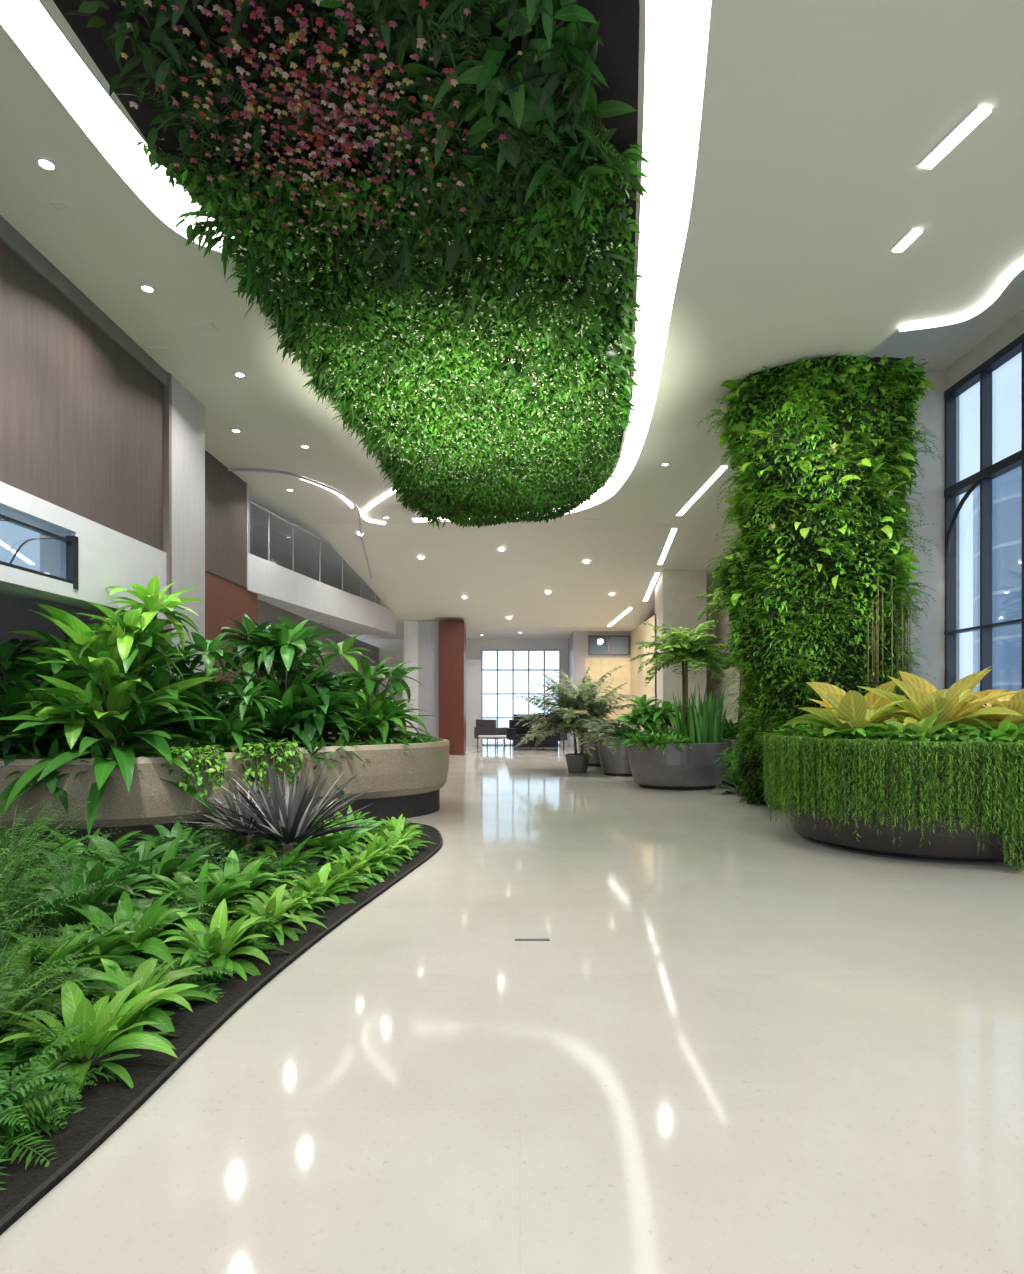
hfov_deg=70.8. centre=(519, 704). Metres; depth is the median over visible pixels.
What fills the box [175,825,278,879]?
fern plant
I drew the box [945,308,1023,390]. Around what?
wall
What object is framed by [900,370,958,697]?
wall
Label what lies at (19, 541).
window
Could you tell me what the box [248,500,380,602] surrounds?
glass balustrade
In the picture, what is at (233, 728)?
plant
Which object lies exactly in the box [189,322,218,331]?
ceiling vent
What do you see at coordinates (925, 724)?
plant
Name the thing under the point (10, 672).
plant
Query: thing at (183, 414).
pillar
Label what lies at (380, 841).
plant
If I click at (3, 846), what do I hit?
fern plant
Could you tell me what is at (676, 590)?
pillar
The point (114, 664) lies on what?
plant
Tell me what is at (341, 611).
balcony slab
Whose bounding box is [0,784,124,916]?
fern
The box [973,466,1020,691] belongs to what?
window glass
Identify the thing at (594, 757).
bowl planter
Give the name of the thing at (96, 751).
groundcover
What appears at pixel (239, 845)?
fern plant
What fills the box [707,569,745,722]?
wall
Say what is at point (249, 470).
trim
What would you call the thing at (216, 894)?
plant
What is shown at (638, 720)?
plant
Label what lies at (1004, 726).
plant
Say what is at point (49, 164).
recessed light
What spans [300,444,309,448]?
recessed light
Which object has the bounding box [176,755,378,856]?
spiky plant
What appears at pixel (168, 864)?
plant
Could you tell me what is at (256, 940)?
plant
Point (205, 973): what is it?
plant
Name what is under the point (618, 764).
bowl planter
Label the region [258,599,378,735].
wall
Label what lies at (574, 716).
potted palm
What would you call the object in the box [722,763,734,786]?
square planter
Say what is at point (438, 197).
garden
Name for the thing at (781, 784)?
hanging plant
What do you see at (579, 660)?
wall
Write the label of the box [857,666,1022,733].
plant
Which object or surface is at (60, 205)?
ceiling vent
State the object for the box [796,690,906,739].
plant
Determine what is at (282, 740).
groundcover
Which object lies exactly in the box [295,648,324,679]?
plant
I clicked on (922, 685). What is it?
plant
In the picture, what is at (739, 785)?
plant
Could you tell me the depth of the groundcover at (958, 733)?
6.32 m
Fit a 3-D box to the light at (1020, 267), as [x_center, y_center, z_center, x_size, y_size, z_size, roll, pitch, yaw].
[0.953,-3.625,8.445,2.543,0.042,13.827,0,0,-42]
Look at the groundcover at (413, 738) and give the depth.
9.28 m
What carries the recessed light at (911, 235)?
in the ceiling
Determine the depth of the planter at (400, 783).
6.63 m
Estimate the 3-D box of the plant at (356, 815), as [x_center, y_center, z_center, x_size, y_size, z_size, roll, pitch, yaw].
[-1.659,1.277,6.906,0.849,0.568,0.789,0,0,0]
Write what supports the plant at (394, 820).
on the planting bed
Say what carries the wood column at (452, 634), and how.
on the floor
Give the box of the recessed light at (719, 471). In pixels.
[676,466,727,515]
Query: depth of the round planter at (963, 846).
6.14 m
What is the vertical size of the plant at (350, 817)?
0.602 m
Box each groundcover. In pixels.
[0,737,105,787]
[56,742,149,781]
[134,742,225,774]
[222,738,301,768]
[268,732,341,769]
[298,734,371,771]
[361,735,416,762]
[386,732,445,757]
[387,732,432,742]
[598,726,646,741]
[609,730,657,748]
[620,731,673,750]
[640,725,688,741]
[643,732,692,754]
[722,718,737,735]
[722,722,740,740]
[771,721,1023,753]
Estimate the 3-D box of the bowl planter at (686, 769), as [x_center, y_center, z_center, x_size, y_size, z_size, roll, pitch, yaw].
[2.600,0.975,11.900,1.640,0.750,1.400,0,0,0]
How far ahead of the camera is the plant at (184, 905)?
4.01 m
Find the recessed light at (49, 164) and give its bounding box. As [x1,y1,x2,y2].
[35,156,57,171]
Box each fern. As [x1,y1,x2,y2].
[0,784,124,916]
[0,792,152,902]
[0,822,139,965]
[0,831,166,985]
[0,922,109,1082]
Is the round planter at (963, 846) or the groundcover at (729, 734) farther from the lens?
the groundcover at (729, 734)
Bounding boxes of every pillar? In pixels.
[124,372,204,745]
[404,621,417,732]
[655,569,706,733]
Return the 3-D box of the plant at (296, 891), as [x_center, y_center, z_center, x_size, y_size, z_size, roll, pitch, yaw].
[-1.451,1.321,4.588,0.571,0.332,0.531,0,0,0]
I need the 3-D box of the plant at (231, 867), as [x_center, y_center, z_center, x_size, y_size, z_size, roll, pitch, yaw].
[-1.857,1.259,4.655,0.883,0.549,0.928,0,0,0]
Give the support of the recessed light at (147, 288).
in the ceiling
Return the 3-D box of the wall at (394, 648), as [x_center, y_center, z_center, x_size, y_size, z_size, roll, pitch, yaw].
[0.000,-1.150,24.100,13.200,5.000,0.200,0,0,0]
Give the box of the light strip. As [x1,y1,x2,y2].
[0,0,710,521]
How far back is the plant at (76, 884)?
3.88 m
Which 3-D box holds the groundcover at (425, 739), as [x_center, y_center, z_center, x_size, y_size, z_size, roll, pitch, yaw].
[-1.347,0.503,8.996,0.909,0.358,0.907,0,0,0]
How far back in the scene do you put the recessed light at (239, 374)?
7.93 m
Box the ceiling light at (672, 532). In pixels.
[657,529,676,564]
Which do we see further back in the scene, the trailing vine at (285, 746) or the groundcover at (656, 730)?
the groundcover at (656, 730)
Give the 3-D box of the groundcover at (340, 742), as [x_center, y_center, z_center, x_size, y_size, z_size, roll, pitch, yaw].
[-2.169,0.512,8.138,0.875,0.416,1.006,0,0,36]
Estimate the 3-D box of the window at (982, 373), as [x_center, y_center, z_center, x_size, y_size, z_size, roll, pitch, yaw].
[6.350,-1.815,7.775,0.160,5.630,5.750,0,0,0]
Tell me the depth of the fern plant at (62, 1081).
2.44 m
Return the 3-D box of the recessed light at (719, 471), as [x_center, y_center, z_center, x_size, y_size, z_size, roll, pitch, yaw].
[3.085,-3.650,12.400,0.135,0.040,2.801,0,0,-1]
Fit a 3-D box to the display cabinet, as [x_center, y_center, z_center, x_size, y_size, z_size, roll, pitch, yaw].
[0.500,0.825,23.040,1.400,1.050,0.320,0,0,0]
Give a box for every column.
[439,621,465,754]
[697,352,942,808]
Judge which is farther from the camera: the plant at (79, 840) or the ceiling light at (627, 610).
the ceiling light at (627, 610)
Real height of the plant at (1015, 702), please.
0.804 m
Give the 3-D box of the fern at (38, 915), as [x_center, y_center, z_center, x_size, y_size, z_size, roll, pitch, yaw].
[-2.691,0.810,3.473,1.519,0.919,1.527,0,0,-11]
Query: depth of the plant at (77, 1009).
2.65 m
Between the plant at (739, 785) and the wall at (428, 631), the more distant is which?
the wall at (428, 631)
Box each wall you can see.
[0,215,166,550]
[0,593,123,745]
[205,450,257,704]
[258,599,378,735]
[358,639,567,745]
[418,621,438,737]
[568,614,656,749]
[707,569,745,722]
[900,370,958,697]
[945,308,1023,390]
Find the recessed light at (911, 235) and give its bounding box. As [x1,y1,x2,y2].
[891,229,923,251]
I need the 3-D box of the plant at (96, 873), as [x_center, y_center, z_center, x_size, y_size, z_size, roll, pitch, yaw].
[-2.562,1.202,4.292,1.119,0.686,1.038,0,0,0]
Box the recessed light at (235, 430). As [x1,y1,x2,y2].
[231,428,240,432]
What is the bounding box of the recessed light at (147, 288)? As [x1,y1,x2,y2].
[139,284,155,292]
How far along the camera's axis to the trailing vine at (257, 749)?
6.98 m
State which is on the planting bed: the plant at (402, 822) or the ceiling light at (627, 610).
the plant at (402, 822)
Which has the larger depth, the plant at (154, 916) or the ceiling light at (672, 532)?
the ceiling light at (672, 532)
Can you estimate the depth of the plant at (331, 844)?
5.98 m
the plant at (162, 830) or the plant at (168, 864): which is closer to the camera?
the plant at (168, 864)
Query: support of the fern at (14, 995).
on the planting bed
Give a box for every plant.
[0,575,235,834]
[0,629,125,814]
[0,638,43,687]
[0,807,76,857]
[0,837,88,905]
[0,858,153,966]
[0,921,126,1053]
[0,921,145,1011]
[0,979,181,1101]
[0,1021,121,1134]
[0,1037,20,1098]
[0,1048,82,1189]
[1,849,167,940]
[30,828,142,876]
[34,835,205,903]
[53,889,212,971]
[55,955,216,1041]
[85,868,217,943]
[103,835,223,902]
[121,822,230,871]
[123,944,235,1009]
[129,632,266,749]
[133,859,262,943]
[136,811,264,870]
[162,677,283,785]
[162,898,290,980]
[170,850,301,919]
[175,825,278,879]
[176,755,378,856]
[196,614,369,808]
[201,913,284,951]
[202,817,281,854]
[212,845,314,904]
[221,836,331,890]
[227,651,263,697]
[227,884,328,945]
[258,883,337,921]
[274,862,365,911]
[279,817,373,868]
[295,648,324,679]
[303,634,441,745]
[303,805,394,860]
[308,852,376,893]
[319,811,381,831]
[326,845,394,882]
[333,832,404,875]
[348,831,421,862]
[371,822,434,857]
[373,814,421,836]
[375,816,432,843]
[594,707,672,764]
[613,694,679,732]
[673,682,726,742]
[706,749,747,794]
[761,733,1023,873]
[781,678,916,736]
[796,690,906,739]
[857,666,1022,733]
[859,707,956,748]
[890,669,1015,718]
[963,688,1023,724]
[963,716,1023,741]
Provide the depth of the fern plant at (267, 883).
4.94 m
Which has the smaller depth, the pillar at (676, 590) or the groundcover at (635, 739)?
the groundcover at (635, 739)
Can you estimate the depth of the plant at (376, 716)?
8.95 m
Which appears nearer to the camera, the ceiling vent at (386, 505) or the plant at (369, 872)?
the plant at (369, 872)
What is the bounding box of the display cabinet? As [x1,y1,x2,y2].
[514,714,557,746]
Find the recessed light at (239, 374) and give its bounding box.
[233,371,245,377]
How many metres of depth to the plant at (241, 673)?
9.50 m
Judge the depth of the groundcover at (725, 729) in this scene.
12.55 m
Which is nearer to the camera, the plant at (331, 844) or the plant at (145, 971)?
the plant at (145, 971)
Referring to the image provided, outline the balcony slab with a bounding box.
[247,553,395,633]
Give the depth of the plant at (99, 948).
3.38 m
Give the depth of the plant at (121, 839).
5.47 m
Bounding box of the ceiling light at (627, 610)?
[607,608,632,626]
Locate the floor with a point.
(738, 1041)
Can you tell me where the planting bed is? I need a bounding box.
[0,820,442,1235]
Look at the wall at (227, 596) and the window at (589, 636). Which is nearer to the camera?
the wall at (227, 596)
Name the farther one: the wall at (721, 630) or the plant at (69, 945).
the wall at (721, 630)
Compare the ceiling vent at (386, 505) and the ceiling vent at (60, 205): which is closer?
the ceiling vent at (60, 205)
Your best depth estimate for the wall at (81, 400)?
6.28 m
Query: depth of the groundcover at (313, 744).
7.68 m
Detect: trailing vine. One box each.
[170,745,230,796]
[229,742,284,795]
[271,741,303,780]
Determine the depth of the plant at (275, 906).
4.22 m
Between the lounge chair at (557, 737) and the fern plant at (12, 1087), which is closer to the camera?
the fern plant at (12, 1087)
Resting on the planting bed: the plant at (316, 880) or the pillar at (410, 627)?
the plant at (316, 880)
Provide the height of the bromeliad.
0.723 m
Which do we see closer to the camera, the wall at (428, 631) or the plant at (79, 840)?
the plant at (79, 840)
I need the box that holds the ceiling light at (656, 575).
[643,573,659,600]
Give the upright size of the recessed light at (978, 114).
0.040 m
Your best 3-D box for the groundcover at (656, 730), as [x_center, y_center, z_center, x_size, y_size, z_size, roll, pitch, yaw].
[2.499,0.576,12.292,1.104,0.505,1.063,0,0,22]
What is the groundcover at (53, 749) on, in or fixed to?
on the planter at (400, 783)
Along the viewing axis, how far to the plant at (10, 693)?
6.27 m
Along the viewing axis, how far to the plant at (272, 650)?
8.19 m
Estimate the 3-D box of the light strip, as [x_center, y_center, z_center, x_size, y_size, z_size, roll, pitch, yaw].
[-0.490,-3.641,7.767,4.114,0.018,12.817,0,0,4]
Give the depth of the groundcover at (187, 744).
6.50 m
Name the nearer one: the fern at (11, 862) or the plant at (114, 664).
the fern at (11, 862)
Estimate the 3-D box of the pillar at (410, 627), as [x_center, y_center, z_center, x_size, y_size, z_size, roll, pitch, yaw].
[-3.000,-0.480,20.000,0.400,3.660,0.400,0,0,0]
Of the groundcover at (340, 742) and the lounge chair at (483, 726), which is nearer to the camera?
the groundcover at (340, 742)
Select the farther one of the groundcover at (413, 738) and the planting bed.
the groundcover at (413, 738)
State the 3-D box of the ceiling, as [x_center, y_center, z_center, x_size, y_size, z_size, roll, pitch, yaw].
[0.000,-3.605,10.350,13.200,2.810,27.700,0,0,0]
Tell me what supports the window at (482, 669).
in the wall at (394, 648)
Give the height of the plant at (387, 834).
0.420 m
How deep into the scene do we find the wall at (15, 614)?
9.45 m
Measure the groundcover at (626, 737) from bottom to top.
0.360 m
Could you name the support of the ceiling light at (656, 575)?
attached to the ceiling
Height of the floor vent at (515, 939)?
0.004 m
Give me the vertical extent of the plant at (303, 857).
0.512 m
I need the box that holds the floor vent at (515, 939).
[515,939,549,940]
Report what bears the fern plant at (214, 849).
on the planting bed
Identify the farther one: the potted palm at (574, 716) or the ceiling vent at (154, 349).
the potted palm at (574, 716)
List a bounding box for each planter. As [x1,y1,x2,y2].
[0,736,449,854]
[578,733,609,765]
[598,735,632,776]
[627,741,727,789]
[721,736,736,758]
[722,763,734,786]
[783,744,1023,861]
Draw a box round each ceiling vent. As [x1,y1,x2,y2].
[46,200,73,210]
[147,346,172,353]
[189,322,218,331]
[384,504,404,507]
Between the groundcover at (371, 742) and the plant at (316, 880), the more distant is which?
the groundcover at (371, 742)
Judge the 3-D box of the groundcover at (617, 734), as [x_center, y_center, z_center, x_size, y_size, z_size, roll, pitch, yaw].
[2.039,0.595,13.896,1.070,0.430,1.156,0,0,43]
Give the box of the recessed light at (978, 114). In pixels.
[917,106,992,168]
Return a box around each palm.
[511,664,641,772]
[628,620,733,742]
[695,572,743,726]
[709,634,743,722]
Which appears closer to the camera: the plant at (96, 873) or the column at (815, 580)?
the plant at (96, 873)
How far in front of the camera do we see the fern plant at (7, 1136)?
2.20 m
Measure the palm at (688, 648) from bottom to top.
2.100 m
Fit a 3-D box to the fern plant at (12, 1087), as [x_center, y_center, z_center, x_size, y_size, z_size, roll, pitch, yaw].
[-2.080,1.227,2.154,0.962,0.522,0.899,0,0,-44]
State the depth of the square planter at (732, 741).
11.90 m
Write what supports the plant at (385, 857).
on the planting bed
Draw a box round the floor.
[0,742,1023,1273]
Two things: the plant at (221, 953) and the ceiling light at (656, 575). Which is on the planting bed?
the plant at (221, 953)
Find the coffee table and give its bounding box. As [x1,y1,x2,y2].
[478,735,505,751]
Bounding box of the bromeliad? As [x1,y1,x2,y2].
[183,780,289,858]
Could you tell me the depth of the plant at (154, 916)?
3.66 m
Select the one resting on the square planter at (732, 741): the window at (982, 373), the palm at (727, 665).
the palm at (727, 665)
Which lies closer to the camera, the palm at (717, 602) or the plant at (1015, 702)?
the plant at (1015, 702)
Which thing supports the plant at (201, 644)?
on the planter at (400, 783)
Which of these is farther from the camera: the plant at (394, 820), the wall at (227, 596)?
the wall at (227, 596)
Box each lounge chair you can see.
[474,719,507,748]
[507,720,532,749]
[533,724,566,750]
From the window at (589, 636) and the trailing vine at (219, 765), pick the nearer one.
the trailing vine at (219, 765)
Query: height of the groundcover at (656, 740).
0.362 m
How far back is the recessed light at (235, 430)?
9.55 m
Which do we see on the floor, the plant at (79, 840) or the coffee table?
the coffee table
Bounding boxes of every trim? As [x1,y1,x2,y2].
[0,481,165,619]
[228,469,372,578]
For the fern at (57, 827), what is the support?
on the planting bed
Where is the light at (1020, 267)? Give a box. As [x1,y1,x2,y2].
[300,262,1023,524]
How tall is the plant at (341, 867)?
0.410 m
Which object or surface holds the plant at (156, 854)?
on the planting bed
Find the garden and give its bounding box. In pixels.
[53,0,651,528]
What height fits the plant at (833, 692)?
0.816 m
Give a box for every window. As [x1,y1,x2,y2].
[0,514,77,589]
[481,650,559,744]
[588,635,629,654]
[944,333,1023,704]
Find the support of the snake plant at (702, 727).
on the bowl planter at (686, 769)
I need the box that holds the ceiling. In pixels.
[0,0,1023,638]
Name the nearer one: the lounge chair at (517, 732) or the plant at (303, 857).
the plant at (303, 857)

